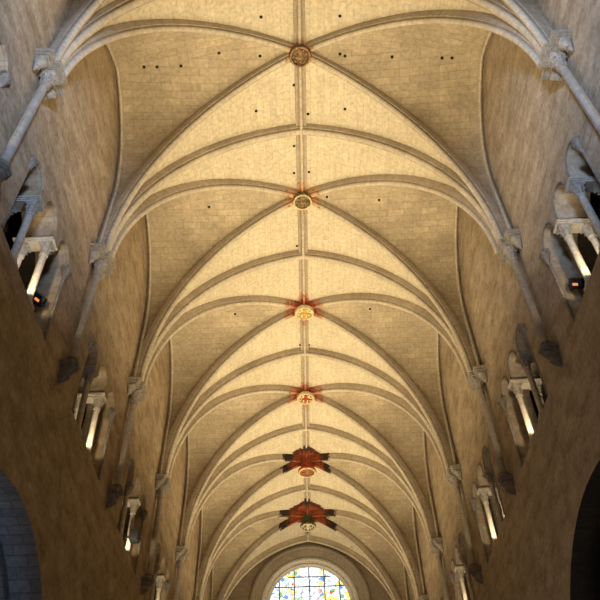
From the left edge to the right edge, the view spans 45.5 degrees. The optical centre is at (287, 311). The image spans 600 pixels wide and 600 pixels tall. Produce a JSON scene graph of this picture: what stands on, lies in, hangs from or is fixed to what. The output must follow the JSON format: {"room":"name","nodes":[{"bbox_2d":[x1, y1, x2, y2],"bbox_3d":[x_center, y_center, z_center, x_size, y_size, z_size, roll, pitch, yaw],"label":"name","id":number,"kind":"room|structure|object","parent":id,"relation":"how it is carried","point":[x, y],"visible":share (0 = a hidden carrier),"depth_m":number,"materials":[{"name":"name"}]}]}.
{"room":"church","nodes":[
{"label":"church","id":0,"kind":"room"},
{"bbox_2d":[0,538,9,599],"bbox_3d":[-9.237,7.210,11.244,6.180,9.560,8.300,-2,-46,0],"label":"wall","id":1,"kind":"structure","parent":0,"point":[2,580],"depth_m":15.76,"materials":[{"name":"stone"}]},
{"bbox_2d":[3,212,121,528],"bbox_3d":[-7.366,4.782,22.829,2.350,3.790,46.300,-2,-46,0],"label":"wall","id":2,"kind":"structure","parent":0,"point":[12,226],"depth_m":19.31,"materials":[{"name":"stone"}]},
{"bbox_2d":[0,0,210,599],"bbox_3d":[-5.734,6.442,21.062,1.465,24.600,46.300,-2,-46,0],"label":"wall","id":3,"kind":"structure","parent":0,"point":[60,539],"depth_m":18.02,"materials":[{"name":"stone"}]},
{"bbox_2d":[0,70,11,87],"bbox_3d":[-5.663,-4.552,14.208,0.276,0.420,0.320,-2,-46,0],"label":"capital","id":4,"kind":"object","parent":3,"relation":"attached to","point":[5,79],"visible":1,"depth_m":14.20,"materials":[{"name":"stone"}]},
{"bbox_2d":[17,242,30,266],"bbox_3d":[-6.255,-0.811,16.227,0.334,2.055,0.334,-2,-46,0],"label":"column","id":5,"kind":"structure","parent":3,"relation":"on","point":[25,248],"depth_m":16.76,"materials":[{"name":"stone"}]},
{"bbox_2d":[11,200,41,269],"bbox_3d":[-5.728,-1.667,15.407,0.334,2.055,0.334,-2,-46,0],"label":"column","id":6,"kind":"structure","parent":3,"relation":"on","point":[32,206],"depth_m":15.53,"materials":[{"name":"stone"}]},
{"bbox_2d":[14,195,44,211],"bbox_3d":[-6.043,-2.416,16.187,0.970,0.118,0.400,-2,-46,0],"label":"abacus block","id":7,"kind":"object","parent":6,"relation":"on","point":[19,203],"visible":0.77,"depth_m":16.09,"materials":[{"name":"stone"}]},
{"bbox_2d":[0,48,66,181],"bbox_3d":[-5.400,-3.896,14.742,0.553,4.530,1.140,-1,-46,1],"label":"shaft","id":8,"kind":"object","parent":3,"relation":"attached to","point":[51,72],"visible":1,"depth_m":15.74,"materials":[{"name":"stone"}]},
{"bbox_2d":[50,0,105,60],"bbox_3d":[-2.660,-9.070,17.720,6.666,6.899,0.270,-21,-49,18],"label":"rib","id":9,"kind":"object","parent":8,"relation":"on","point":[64,39],"visible":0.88,"depth_m":17.25,"materials":[{"name":"stone"}]},
{"bbox_2d":[63,19,293,77],"bbox_3d":[-2.580,-6.939,19.798,6.561,6.899,0.270,16,-48,-16],"label":"rib","id":10,"kind":"object","parent":8,"relation":"on","point":[108,34],"visible":0.91,"depth_m":20.37,"materials":[{"name":"stone"}]},
{"bbox_2d":[1,165,66,339],"bbox_3d":[-5.588,-1.503,16.114,0.080,2.833,3.254,-2,-46,0],"label":"trim","id":11,"kind":"structure","parent":3,"relation":"attached to","point":[12,204],"depth_m":16.51,"materials":[{"name":"stone"}]},
{"bbox_2d":[33,291,47,312],"bbox_3d":[-5.809,-0.006,16.402,0.387,1.166,0.297,19,-49,-19],"label":"floodlight","id":12,"kind":"object","parent":3,"relation":"on","point":[39,300],"visible":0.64,"depth_m":16.59,"materials":[{"name":"black metal"}]},
{"bbox_2d":[27,241,54,309],"bbox_3d":[-5.695,-0.830,16.224,0.334,2.055,0.334,-2,-46,0],"label":"column","id":13,"kind":"structure","parent":3,"relation":"on","point":[46,247],"depth_m":16.33,"materials":[{"name":"stone"}]},
{"bbox_2d":[13,236,57,251],"bbox_3d":[-6.011,-1.578,17.003,0.970,0.118,0.400,-2,-46,0],"label":"abacus block","id":14,"kind":"object","parent":13,"relation":"on","point":[33,242],"visible":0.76,"depth_m":16.89,"materials":[{"name":"stone"}]},
{"bbox_2d":[76,370,95,435],"bbox_3d":[-5.566,2.483,19.455,0.334,2.055,0.334,-2,-46,0],"label":"column","id":15,"kind":"structure","parent":3,"relation":"on","point":[89,375],"depth_m":19.57,"materials":[{"name":"stone"}]},
{"bbox_2d":[57,243,114,382],"bbox_3d":[-5.245,0.090,18.629,0.553,4.530,1.140,-1,-46,1],"label":"shaft","id":16,"kind":"object","parent":3,"relation":"attached to","point":[102,261],"visible":1,"depth_m":18.88,"materials":[{"name":"stone"}]},
{"bbox_2d":[97,52,289,251],"bbox_3d":[-2.505,-5.023,21.667,6.590,6.899,0.270,-20,-48,17],"label":"rib","id":17,"kind":"object","parent":16,"relation":"on","point":[117,212],"visible":0.94,"depth_m":22.79,"materials":[{"name":"stone"}]},
{"bbox_2d":[111,179,297,259],"bbox_3d":[-2.423,-2.929,23.709,6.590,6.899,0.270,16,-48,-16],"label":"rib","id":18,"kind":"object","parent":16,"relation":"on","point":[158,198],"visible":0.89,"depth_m":24.42,"materials":[{"name":"stone"}]},
{"bbox_2d":[72,342,111,479],"bbox_3d":[-5.427,2.648,20.162,0.080,2.833,3.254,-2,-46,0],"label":"trim","id":19,"kind":"structure","parent":3,"relation":"attached to","point":[107,436],"depth_m":20.58,"materials":[{"name":"stone"}]},
{"bbox_2d":[86,396,104,460],"bbox_3d":[-5.534,3.321,20.272,0.334,2.055,0.334,-2,-46,0],"label":"column","id":20,"kind":"structure","parent":3,"relation":"on","point":[98,402],"depth_m":20.37,"materials":[{"name":"stone"}]},
{"bbox_2d":[118,484,132,543],"bbox_3d":[-5.403,6.670,23.538,0.334,2.055,0.334,-2,-46,0],"label":"column","id":21,"kind":"structure","parent":3,"relation":"on","point":[128,487],"depth_m":23.61,"materials":[{"name":"stone"}]},
{"bbox_2d":[106,376,146,507],"bbox_3d":[-5.087,4.155,22.593,0.553,4.530,1.140,-1,-46,1],"label":"shaft","id":22,"kind":"object","parent":3,"relation":"attached to","point":[137,390],"visible":1,"depth_m":22.77,"materials":[{"name":"stone"}]},
{"bbox_2d":[132,197,292,381],"bbox_3d":[-2.346,-0.972,25.618,6.606,6.899,0.270,-20,-49,17],"label":"rib","id":23,"kind":"object","parent":22,"relation":"on","point":[163,314],"visible":0.94,"depth_m":26.70,"materials":[{"name":"stone"}]},
{"bbox_2d":[144,295,299,384],"bbox_3d":[-2.261,1.186,27.722,6.653,6.899,0.270,17,-49,-17],"label":"rib","id":24,"kind":"object","parent":22,"relation":"on","point":[189,316],"visible":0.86,"depth_m":28.59,"materials":[{"name":"stone"}]},
{"bbox_2d":[117,459,143,574],"bbox_3d":[-5.263,6.834,24.245,0.080,2.833,3.254,-2,-46,0],"label":"trim","id":25,"kind":"structure","parent":3,"relation":"attached to","point":[139,543],"depth_m":24.71,"materials":[{"name":"stone"}]},
{"bbox_2d":[125,502,138,561],"bbox_3d":[-5.370,7.507,24.354,0.334,2.055,0.334,-2,-46,0],"label":"column","id":26,"kind":"structure","parent":3,"relation":"on","point":[134,506],"depth_m":24.57,"materials":[{"name":"stone"}]},
{"bbox_2d":[140,474,170,594],"bbox_3d":[-4.924,8.320,26.655,0.553,4.530,1.140,-1,-46,1],"label":"shaft","id":27,"kind":"object","parent":3,"relation":"attached to","point":[162,484],"visible":1,"depth_m":26.76,"materials":[{"name":"stone"}]},
{"bbox_2d":[158,308,294,477],"bbox_3d":[-2.184,3.197,29.683,6.602,6.899,0.270,-20,-49,17],"label":"rib","id":28,"kind":"object","parent":27,"relation":"on","point":[174,433],"visible":0.97,"depth_m":30.74,"materials":[{"name":"stone"}]},
{"bbox_2d":[168,384,301,478],"bbox_3d":[-2.098,5.358,31.791,6.662,6.899,0.270,17,-49,-17],"label":"rib","id":29,"kind":"object","parent":27,"relation":"on","point":[222,399],"visible":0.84,"depth_m":32.79,"materials":[{"name":"stone"}]},
{"bbox_2d":[174,546,188,599],"bbox_3d":[-4.763,12.456,30.689,0.553,4.530,1.140,-1,-46,1],"label":"shaft","id":30,"kind":"object","parent":3,"relation":"attached to","point":[182,554],"visible":1,"depth_m":31.74,"materials":[{"name":"stone"}]},
{"bbox_2d":[177,394,296,548],"bbox_3d":[-2.023,7.354,33.737,6.577,6.899,0.270,-20,-48,17],"label":"rib","id":31,"kind":"object","parent":30,"relation":"on","point":[195,496],"visible":0.96,"depth_m":34.76,"materials":[{"name":"stone"}]},
{"bbox_2d":[187,454,302,548],"bbox_3d":[-1.937,9.498,35.828,6.666,6.899,0.270,17,-49,-17],"label":"rib","id":32,"kind":"object","parent":30,"relation":"on","point":[236,468],"visible":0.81,"depth_m":37.01,"materials":[{"name":"stone"}]},
{"bbox_3d":[-4.601,16.607,34.737,0.553,4.530,1.140,-1,-46,1],"label":"shaft","id":33,"kind":"object","parent":3,"relation":"attached to","visible":0},
{"bbox_2d":[193,462,300,599],"bbox_3d":[-1.861,11.501,37.782,6.581,6.899,0.270,-20,-48,17],"label":"rib","id":34,"kind":"object","parent":33,"relation":"on","point":[256,488],"visible":0.96,"depth_m":38.83,"materials":[{"name":"stone"}]},
{"bbox_2d":[201,510,304,599],"bbox_3d":[-1.775,13.648,39.876,6.666,6.899,0.270,17,-49,-17],"label":"rib","id":35,"kind":"object","parent":33,"relation":"on","point":[244,525],"visible":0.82,"depth_m":41.21,"materials":[{"name":"stone"}]},
{"bbox_2d":[55,0,552,38],"bbox_3d":[0.183,-10.189,16.744,11.892,6.953,5.900,-2,-46,0],"label":"ceiling","id":36,"kind":"structure","parent":0,"point":[76,4],"depth_m":17.91,"materials":[{"name":"stone"}]},
{"bbox_2d":[61,0,541,65],"bbox_3d":[0.211,-8.057,18.785,11.840,6.900,0.340,-2,-46,0],"label":"arch","id":37,"kind":"object","parent":36,"relation":"attached to","point":[115,9],"visible":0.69,"depth_m":18.10,"materials":[{"name":"stone"}]},
{"bbox_2d":[101,0,511,229],"bbox_3d":[0.343,-6.082,20.745,11.892,6.947,5.570,-2,-46,0],"label":"ceiling","id":38,"kind":"structure","parent":0,"point":[430,70],"depth_m":23.05,"materials":[{"name":"stone"}]},
{"bbox_2d":[98,43,123,242],"bbox_3d":[-5.388,-5.606,20.485,0.268,6.130,5.370,-2,-46,0],"label":"rib","id":39,"kind":"object","parent":38,"relation":"attached to","point":[109,45],"visible":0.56,"depth_m":22.58,"materials":[{"name":"stone"}]},
{"bbox_2d":[293,0,305,129],"bbox_3d":[0.396,-8.341,23.058,0.360,0.350,5.570,-2,-46,0],"label":"rib","id":40,"kind":"object","parent":38,"relation":"attached to","point":[298,5],"visible":0.84,"depth_m":23.47,"materials":[{"name":"stone"}]},
{"bbox_2d":[289,44,310,66],"bbox_3d":[0.400,-8.208,22.872,0.720,0.382,0.720,-2,-46,0],"label":"boss","id":41,"kind":"object","parent":40,"relation":"attached to","point":[299,55],"visible":1,"depth_m":22.76,"materials":[{"name":"brown stone"}]},
{"bbox_2d":[477,31,510,228],"bbox_3d":[6.163,-5.992,20.419,0.120,6.130,5.370,-2,-46,0],"label":"rib","id":42,"kind":"object","parent":38,"relation":"attached to","point":[488,33],"visible":0.54,"depth_m":22.49,"materials":[{"name":"stone"}]},
{"bbox_2d":[135,135,480,364],"bbox_3d":[0.499,-2.057,24.671,11.892,6.948,5.680,-2,-46,0],"label":"ceiling","id":43,"kind":"structure","parent":0,"point":[419,224],"depth_m":27.00,"materials":[{"name":"stone"}]},
{"bbox_2d":[133,212,151,375],"bbox_3d":[-5.231,-1.580,24.411,0.268,6.130,5.480,-2,-46,0],"label":"rib","id":44,"kind":"object","parent":43,"relation":"attached to","point":[147,214],"visible":0.48,"depth_m":26.59,"materials":[{"name":"stone"}]},
{"bbox_2d":[296,135,307,255],"bbox_3d":[0.553,-4.315,26.984,0.360,0.350,5.680,-2,-46,0],"label":"rib","id":45,"kind":"object","parent":43,"relation":"attached to","point":[301,148],"visible":0.85,"depth_m":26.46,"materials":[{"name":"stone"}]},
{"bbox_2d":[293,192,311,209],"bbox_3d":[0.557,-4.171,26.808,0.740,0.384,0.740,-2,-46,0],"label":"boss","id":46,"kind":"object","parent":45,"relation":"attached to","point":[302,200],"visible":1,"depth_m":26.69,"materials":[{"name":"beige stone"}]},
{"bbox_2d":[109,123,497,250],"bbox_3d":[0.367,-4.071,22.672,11.840,6.900,0.340,-2,-46,0],"label":"arch","id":47,"kind":"object","parent":43,"relation":"attached to","point":[151,185],"visible":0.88,"depth_m":23.73,"materials":[{"name":"stone"}]},
{"bbox_2d":[143,250,467,381],"bbox_3d":[0.525,-0.006,26.636,11.840,6.900,0.340,-2,-46,0],"label":"arch","id":48,"kind":"object","parent":43,"relation":"attached to","point":[216,282],"visible":0.81,"depth_m":27.77,"materials":[{"name":"stone"}]},
{"bbox_2d":[453,204,479,364],"bbox_3d":[6.320,-1.966,24.345,0.120,6.130,5.480,-2,-46,0],"label":"rib","id":49,"kind":"object","parent":43,"relation":"attached to","point":[471,341],"visible":0.45,"depth_m":26.48,"materials":[{"name":"stone"}]},
{"bbox_2d":[160,260,457,463],"bbox_3d":[0.660,2.056,28.686,11.892,6.952,5.820,-2,-46,0],"label":"ceiling","id":50,"kind":"structure","parent":0,"point":[407,339],"depth_m":31.09,"materials":[{"name":"stone"}]},
{"bbox_2d":[159,337,173,473],"bbox_3d":[-5.071,2.535,28.424,0.268,6.130,5.620,-2,-46,0],"label":"rib","id":51,"kind":"object","parent":50,"relation":"attached to","point":[171,339],"visible":0.47,"depth_m":30.58,"materials":[{"name":"stone"}]},
{"bbox_2d":[299,259,308,353],"bbox_3d":[0.713,-0.200,30.997,0.360,0.350,5.820,-2,-46,0],"label":"rib","id":52,"kind":"object","parent":50,"relation":"attached to","point":[303,264],"visible":0.86,"depth_m":30.47,"materials":[{"name":"stone"}]},
{"bbox_2d":[295,304,313,320],"bbox_3d":[0.719,0.004,30.873,0.840,0.394,0.840,-2,-46,0],"label":"boss","id":53,"kind":"object","parent":52,"relation":"attached to","point":[302,312],"visible":1,"depth_m":30.75,"materials":[{"name":"gold metal"}]},
{"bbox_2d":[435,331,456,463],"bbox_3d":[6.480,2.149,28.358,0.120,6.130,5.620,-2,-46,0],"label":"rib","id":54,"kind":"object","parent":50,"relation":"attached to","point":[437,333],"visible":0.41,"depth_m":30.37,"materials":[{"name":"stone"}]},
{"bbox_2d":[179,356,439,536],"bbox_3d":[0.821,6.207,32.734,11.892,6.952,5.780,-2,-46,0],"label":"ceiling","id":55,"kind":"structure","parent":0,"point":[398,428],"depth_m":35.18,"materials":[{"name":"stone"}]},
{"bbox_2d":[179,433,189,545],"bbox_3d":[-4.909,6.686,32.472,0.268,6.130,5.580,-2,-46,0],"label":"rib","id":56,"kind":"object","parent":55,"relation":"attached to","point":[188,435],"visible":0.39,"depth_m":34.42,"materials":[{"name":"stone"}]},
{"bbox_2d":[301,356,308,428],"bbox_3d":[0.875,3.950,35.045,0.360,0.350,5.780,-2,-46,0],"label":"rib","id":57,"kind":"object","parent":55,"relation":"attached to","point":[304,359],"visible":0.84,"depth_m":34.43,"materials":[{"name":"stone"}]},
{"bbox_2d":[297,390,314,404],"bbox_3d":[0.882,4.185,34.947,0.880,0.398,0.880,-2,-46,0],"label":"boss","id":58,"kind":"object","parent":57,"relation":"attached to","point":[305,398],"visible":1,"depth_m":34.81,"materials":[{"name":"beige stone"}]},
{"bbox_2d":[169,347,444,468],"bbox_3d":[0.687,4.159,30.698,11.840,6.900,0.340,-2,-46,0],"label":"arch","id":59,"kind":"object","parent":55,"relation":"attached to","point":[257,364],"visible":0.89,"depth_m":31.92,"materials":[{"name":"stone"}]},
{"bbox_2d":[422,429,438,536],"bbox_3d":[6.642,6.300,32.406,0.120,6.130,5.580,-2,-46,0],"label":"rib","id":60,"kind":"object","parent":55,"relation":"attached to","point":[423,431],"visible":0.41,"depth_m":34.12,"materials":[{"name":"stone"}]},
{"bbox_2d":[227,542,391,599],"bbox_3d":[1.352,22.937,37.322,13.800,24.600,1.000,-2,-46,0],"label":"wall","id":61,"kind":"structure","parent":0,"point":[242,591],"depth_m":43.30,"materials":[{"name":"stone"}]},
{"bbox_2d":[224,535,393,599],"bbox_3d":[1.174,16.668,42.898,11.840,6.900,0.340,-2,-46,0],"label":"arch","id":62,"kind":"object","parent":61,"relation":"attached to","point":[314,539],"visible":0.92,"depth_m":44.31,"materials":[{"name":"stone"}]},
{"bbox_2d":[249,545,370,599],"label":"window","id":63,"kind":"structure","parent":61,"relation":"in","point":[303,572],"depth_m":43.91,"materials":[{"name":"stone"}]},
{"bbox_2d":[210,492,409,599],"bbox_3d":[1.146,14.537,40.858,11.892,6.953,5.900,-2,-46,0],"label":"ceiling","id":64,"kind":"structure","parent":0,"point":[375,543],"depth_m":43.38,"materials":[{"name":"stone"}]},
{"bbox_2d":[217,517,302,599],"bbox_3d":[-1.697,15.689,41.866,6.623,6.899,0.270,-20,-49,17],"label":"rib","id":65,"kind":"object","parent":64,"relation":"attached to","point":[292,520],"visible":0.98,"depth_m":43.22,"materials":[{"name":"stone"}]},
{"bbox_2d":[304,492,310,539],"bbox_3d":[1.199,12.280,43.169,0.360,0.350,5.900,-2,-46,0],"label":"rib","id":66,"kind":"object","parent":64,"relation":"attached to","point":[306,494],"visible":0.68,"depth_m":42.35,"materials":[{"name":"stone"}]},
{"bbox_2d":[300,513,315,531],"bbox_3d":[1.210,12.643,42.869,0.960,0.866,0.960,-2,-46,0],"label":"boss","id":67,"kind":"object","parent":66,"relation":"attached to","point":[307,525],"visible":1,"depth_m":42.64,"materials":[{"name":"beige stone"}]},
{"bbox_2d":[313,516,400,599],"bbox_3d":[4.130,15.498,41.836,6.317,6.898,0.270,18,-49,-18],"label":"rib","id":68,"kind":"object","parent":64,"relation":"attached to","point":[322,520],"visible":0.98,"depth_m":43.13,"materials":[{"name":"stone"}]},
{"bbox_2d":[194,432,426,593],"bbox_3d":[0.983,10.350,36.775,11.892,6.953,5.800,-2,-46,0],"label":"ceiling","id":69,"kind":"structure","parent":0,"point":[397,505],"depth_m":39.25,"materials":[{"name":"stone"}]},
{"bbox_2d":[194,507,202,599],"bbox_3d":[-4.748,10.829,36.513,0.268,6.130,5.600,-2,-46,0],"label":"rib","id":70,"kind":"object","parent":69,"relation":"attached to","point":[201,527],"visible":0.31,"depth_m":38.20,"materials":[{"name":"stone"}]},
{"bbox_2d":[303,431,309,489],"bbox_3d":[1.036,8.094,39.086,0.360,0.350,5.800,-2,-46,0],"label":"rib","id":71,"kind":"object","parent":69,"relation":"attached to","point":[306,434],"visible":0.72,"depth_m":38.29,"materials":[{"name":"stone"}]},
{"bbox_2d":[298,458,315,477],"bbox_3d":[1.048,8.479,38.834,1.000,0.830,1.000,-2,-46,0],"label":"boss","id":72,"kind":"object","parent":71,"relation":"attached to","point":[306,470],"visible":1,"depth_m":38.60,"materials":[{"name":"beige stone"}]},
{"bbox_2d":[188,423,425,535],"bbox_3d":[0.848,8.295,34.732,11.840,6.900,0.340,-2,-46,0],"label":"arch","id":73,"kind":"object","parent":69,"relation":"attached to","point":[221,468],"visible":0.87,"depth_m":36.02,"materials":[{"name":"stone"}]},
{"bbox_2d":[203,484,413,586],"bbox_3d":[1.010,12.446,38.780,11.840,6.900,0.340,-2,-46,0],"label":"arch","id":74,"kind":"object","parent":69,"relation":"attached to","point":[245,514],"visible":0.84,"depth_m":40.12,"materials":[{"name":"stone"}]},
{"bbox_2d":[411,503,425,594],"bbox_3d":[6.803,10.443,36.447,0.120,6.130,5.600,-2,-46,0],"label":"rib","id":75,"kind":"object","parent":69,"relation":"attached to","point":[412,506],"visible":0.28,"depth_m":37.90,"materials":[{"name":"stone"}]},
{"bbox_2d":[406,0,599,599],"bbox_3d":[7.123,6.012,20.989,0.850,24.600,46.300,-2,-46,0],"label":"wall","id":76,"kind":"structure","parent":0,"point":[547,545],"depth_m":19.02,"materials":[{"name":"stone"}]},
{"bbox_2d":[417,594,428,599],"bbox_3d":[6.893,16.219,34.676,0.553,4.530,1.140,-2,-46,0],"label":"shaft","id":77,"kind":"object","parent":76,"relation":"attached to","point":[422,597],"visible":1,"depth_m":35.87,"materials":[{"name":"stone"}]},
{"bbox_2d":[310,509,416,599],"bbox_3d":[4.049,13.451,39.839,6.362,6.898,0.270,-22,-49,19],"label":"rib","id":78,"kind":"object","parent":77,"relation":"on","point":[361,519],"visible":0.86,"depth_m":40.91,"materials":[{"name":"stone"}]},
{"bbox_2d":[313,461,422,597],"bbox_3d":[3.968,11.310,37.751,6.273,6.897,0.270,17,-49,-17],"label":"rib","id":79,"kind":"object","parent":77,"relation":"on","point":[361,491],"visible":0.99,"depth_m":38.64,"materials":[{"name":"stone"}]},
{"bbox_2d":[429,537,448,599],"bbox_3d":[6.731,12.068,30.628,0.553,4.530,1.140,-2,-46,0],"label":"shaft","id":80,"kind":"object","parent":76,"relation":"attached to","point":[436,546],"visible":1,"depth_m":31.64,"materials":[{"name":"stone"}]},
{"bbox_2d":[310,453,429,546],"bbox_3d":[3.887,9.300,35.791,6.362,6.898,0.270,-22,-49,19],"label":"rib","id":81,"kind":"object","parent":80,"relation":"on","point":[367,462],"visible":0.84,"depth_m":36.73,"materials":[{"name":"stone"}]},
{"bbox_2d":[314,394,436,541],"bbox_3d":[3.807,7.162,33.706,6.268,6.897,0.270,17,-49,-17],"label":"rib","id":82,"kind":"object","parent":80,"relation":"on","point":[428,519],"visible":0.98,"depth_m":34.60,"materials":[{"name":"stone"}]},
{"bbox_2d":[450,532,475,599],"bbox_3d":[6.894,10.641,28.281,0.080,2.833,3.254,-2,-46,0],"label":"trim","id":83,"kind":"structure","parent":76,"relation":"attached to","point":[459,532],"depth_m":28.52,"materials":[{"name":"stone"}]},
{"bbox_2d":[445,464,482,583],"bbox_3d":[6.570,7.932,26.594,0.553,4.530,1.140,-2,-46,0],"label":"shaft","id":84,"kind":"object","parent":76,"relation":"attached to","point":[453,475],"visible":1,"depth_m":26.71,"materials":[{"name":"stone"}]},
{"bbox_2d":[309,383,445,476],"bbox_3d":[3.726,5.160,31.754,6.357,6.898,0.270,-22,-49,19],"label":"rib","id":85,"kind":"object","parent":84,"relation":"on","point":[388,396],"visible":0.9,"depth_m":32.56,"materials":[{"name":"stone"}]},
{"bbox_2d":[313,308,453,470],"bbox_3d":[3.644,3.006,29.652,6.294,6.897,0.270,17,-49,-17],"label":"rib","id":86,"kind":"object","parent":84,"relation":"on","point":[444,446],"visible":0.98,"depth_m":30.57,"materials":[{"name":"stone"}]},
{"bbox_2d":[460,556,474,599],"bbox_3d":[7.014,10.468,27.572,0.334,2.055,0.334,-2,-46,0],"label":"column","id":87,"kind":"structure","parent":76,"relation":"on","point":[462,558],"depth_m":27.68,"materials":[{"name":"stone"}]},
{"bbox_2d":[471,445,504,563],"bbox_3d":[6.730,6.433,24.177,0.080,2.833,3.254,-2,-46,0],"label":"trim","id":88,"kind":"structure","parent":76,"relation":"attached to","point":[476,514],"depth_m":24.53,"materials":[{"name":"stone"}]},
{"bbox_2d":[479,491,496,549],"bbox_3d":[6.883,7.098,24.285,0.334,2.055,0.334,-2,-46,0],"label":"column","id":89,"kind":"structure","parent":76,"relation":"on","point":[483,495],"depth_m":24.38,"materials":[{"name":"stone"}]},
{"bbox_2d":[467,365,515,494],"bbox_3d":[6.408,3.767,22.532,0.553,4.530,1.140,-2,-46,0],"label":"shaft","id":90,"kind":"object","parent":76,"relation":"attached to","point":[476,379],"visible":1,"depth_m":22.68,"materials":[{"name":"stone"}]},
{"bbox_2d":[308,293,467,382],"bbox_3d":[3.564,0.989,27.686,6.348,6.898,0.270,-22,-49,19],"label":"rib","id":91,"kind":"object","parent":90,"relation":"on","point":[416,310],"visible":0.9,"depth_m":28.34,"materials":[{"name":"stone"}]},
{"bbox_2d":[312,197,475,373],"bbox_3d":[3.482,-1.163,25.587,6.299,6.897,0.270,17,-49,-18],"label":"rib","id":92,"kind":"object","parent":90,"relation":"on","point":[450,319],"visible":0.96,"depth_m":26.54,"materials":[{"name":"stone"}]},
{"bbox_2d":[484,472,502,532],"bbox_3d":[6.850,6.260,23.468,0.334,2.055,0.334,-2,-46,0],"label":"column","id":93,"kind":"structure","parent":76,"relation":"on","point":[489,477],"depth_m":23.53,"materials":[{"name":"stone"}]},
{"bbox_2d":[510,383,533,446],"bbox_3d":[6.719,2.911,20.202,0.334,2.055,0.334,-2,-46,0],"label":"column","id":94,"kind":"structure","parent":76,"relation":"on","point":[516,388],"depth_m":20.29,"materials":[{"name":"stone"}]},
{"bbox_2d":[500,322,547,466],"bbox_3d":[6.567,2.247,20.094,0.080,2.833,3.254,-2,-46,0],"label":"trim","id":95,"kind":"structure","parent":76,"relation":"attached to","point":[518,324],"depth_m":20.45,"materials":[{"name":"stone"}]},
{"bbox_2d":[496,229,562,366],"bbox_3d":[6.249,-0.298,18.568,0.553,4.530,1.140,-2,-46,0],"label":"shaft","id":96,"kind":"object","parent":76,"relation":"attached to","point":[508,246],"visible":1,"depth_m":18.82,"materials":[{"name":"stone"}]},
{"bbox_2d":[305,174,496,253],"bbox_3d":[3.406,-3.127,23.672,6.282,6.897,0.270,-21,-49,18],"label":"rib","id":97,"kind":"object","parent":96,"relation":"on","point":[443,190],"visible":0.92,"depth_m":24.20,"materials":[{"name":"stone"}]},
{"bbox_2d":[310,52,506,240],"bbox_3d":[3.324,-5.214,21.636,6.282,6.897,0.270,17,-49,-17],"label":"rib","id":98,"kind":"object","parent":96,"relation":"on","point":[487,204],"visible":0.96,"depth_m":22.63,"materials":[{"name":"stone"}]},
{"bbox_2d":[518,356,543,420],"bbox_3d":[6.687,2.074,19.386,0.334,2.055,0.334,-2,-46,0],"label":"column","id":99,"kind":"structure","parent":76,"relation":"on","point":[525,361],"depth_m":19.49,"materials":[{"name":"stone"}]},
{"bbox_2d":[529,382,544,404],"bbox_3d":[7.279,2.892,20.199,0.334,2.055,0.334,-2,-46,0],"label":"column","id":100,"kind":"structure","parent":76,"relation":"on","point":[538,384],"depth_m":20.72,"materials":[{"name":"stone"}]},
{"bbox_2d":[508,378,541,388],"bbox_3d":[6.993,2.143,20.979,0.970,0.118,0.400,-2,-46,0],"label":"abacus block","id":101,"kind":"object","parent":100,"relation":"on","point":[524,381],"visible":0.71,"depth_m":20.86,"materials":[{"name":"stone"}]},
{"bbox_2d":[538,29,599,134],"bbox_3d":[6.094,-4.284,14.681,0.553,4.530,1.140,-2,-46,0],"label":"shaft","id":102,"kind":"object","parent":76,"relation":"attached to","point":[553,56],"visible":1,"depth_m":15.83,"materials":[{"name":"stone"}]},
{"bbox_2d":[305,9,540,68],"bbox_3d":[3.251,-7.136,19.761,6.252,6.897,0.270,-20,-49,18],"label":"rib","id":103,"kind":"object","parent":102,"relation":"on","point":[485,21],"visible":0.92,"depth_m":20.13,"materials":[{"name":"stone"}]},
{"bbox_2d":[501,0,550,47],"bbox_3d":[3.164,-9.261,17.690,6.362,6.898,0.270,18,-49,-18],"label":"rib","id":104,"kind":"object","parent":102,"relation":"on","point":[538,30],"visible":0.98,"depth_m":16.90,"materials":[{"name":"stone"}]},
{"bbox_2d":[542,139,599,321],"bbox_3d":[6.405,-1.904,16.046,0.080,2.833,3.254,-2,-46,0],"label":"trim","id":105,"kind":"structure","parent":76,"relation":"attached to","point":[569,143],"depth_m":16.59,"materials":[{"name":"stone"}]},
{"bbox_2d":[556,223,590,291],"bbox_3d":[6.558,-1.240,16.154,0.334,2.055,0.334,-2,-46,0],"label":"column","id":106,"kind":"structure","parent":76,"relation":"on","point":[564,230],"depth_m":16.25,"materials":[{"name":"stone"}]},
{"bbox_2d":[568,277,584,297],"bbox_3d":[6.736,-0.385,16.371,0.387,1.166,0.297,-23,-50,20],"label":"floodlight","id":107,"kind":"object","parent":76,"relation":"on","point":[576,282],"visible":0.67,"depth_m":16.56,"materials":[{"name":"black metal"}]},
{"bbox_2d":[569,181,599,249],"bbox_3d":[6.525,-2.077,15.338,0.334,2.055,0.334,-2,-46,0],"label":"column","id":108,"kind":"structure","parent":76,"relation":"on","point":[577,188],"depth_m":15.57,"materials":[{"name":"stone"}]},
{"bbox_2d":[580,223,599,254],"bbox_3d":[7.117,-1.258,16.151,0.334,2.055,0.334,-2,-46,0],"label":"column","id":109,"kind":"structure","parent":76,"relation":"on","point":[587,229],"depth_m":16.63,"materials":[{"name":"stone"}]},
{"bbox_2d":[553,218,590,233],"bbox_3d":[6.832,-2.007,16.931,0.970,0.118,0.400,-2,-46,0],"label":"abacus block","id":110,"kind":"object","parent":109,"relation":"on","point":[577,223],"visible":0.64,"depth_m":16.82,"materials":[{"name":"stone"}]},
{"bbox_2d":[593,181,599,194],"bbox_3d":[7.085,-2.096,15.335,0.334,2.055,0.334,-2,-46,0],"label":"column","id":111,"kind":"structure","parent":76,"relation":"on","point":[597,186],"depth_m":16.00,"materials":[{"name":"stone"}]},
{"bbox_2d":[565,176,597,192],"bbox_3d":[6.799,-2.845,16.114,0.970,0.118,0.400,-2,-46,0],"label":"abacus block","id":112,"kind":"object","parent":111,"relation":"on","point":[590,181],"visible":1,"depth_m":16.01,"materials":[{"name":"stone"}]},
{"bbox_2d":[500,192,599,518],"bbox_3d":[8.675,4.246,22.739,2.350,3.790,46.300,-2,-46,0],"label":"wall","id":113,"kind":"structure","parent":0,"point":[585,246],"depth_m":19.59,"materials":[{"name":"stone"}]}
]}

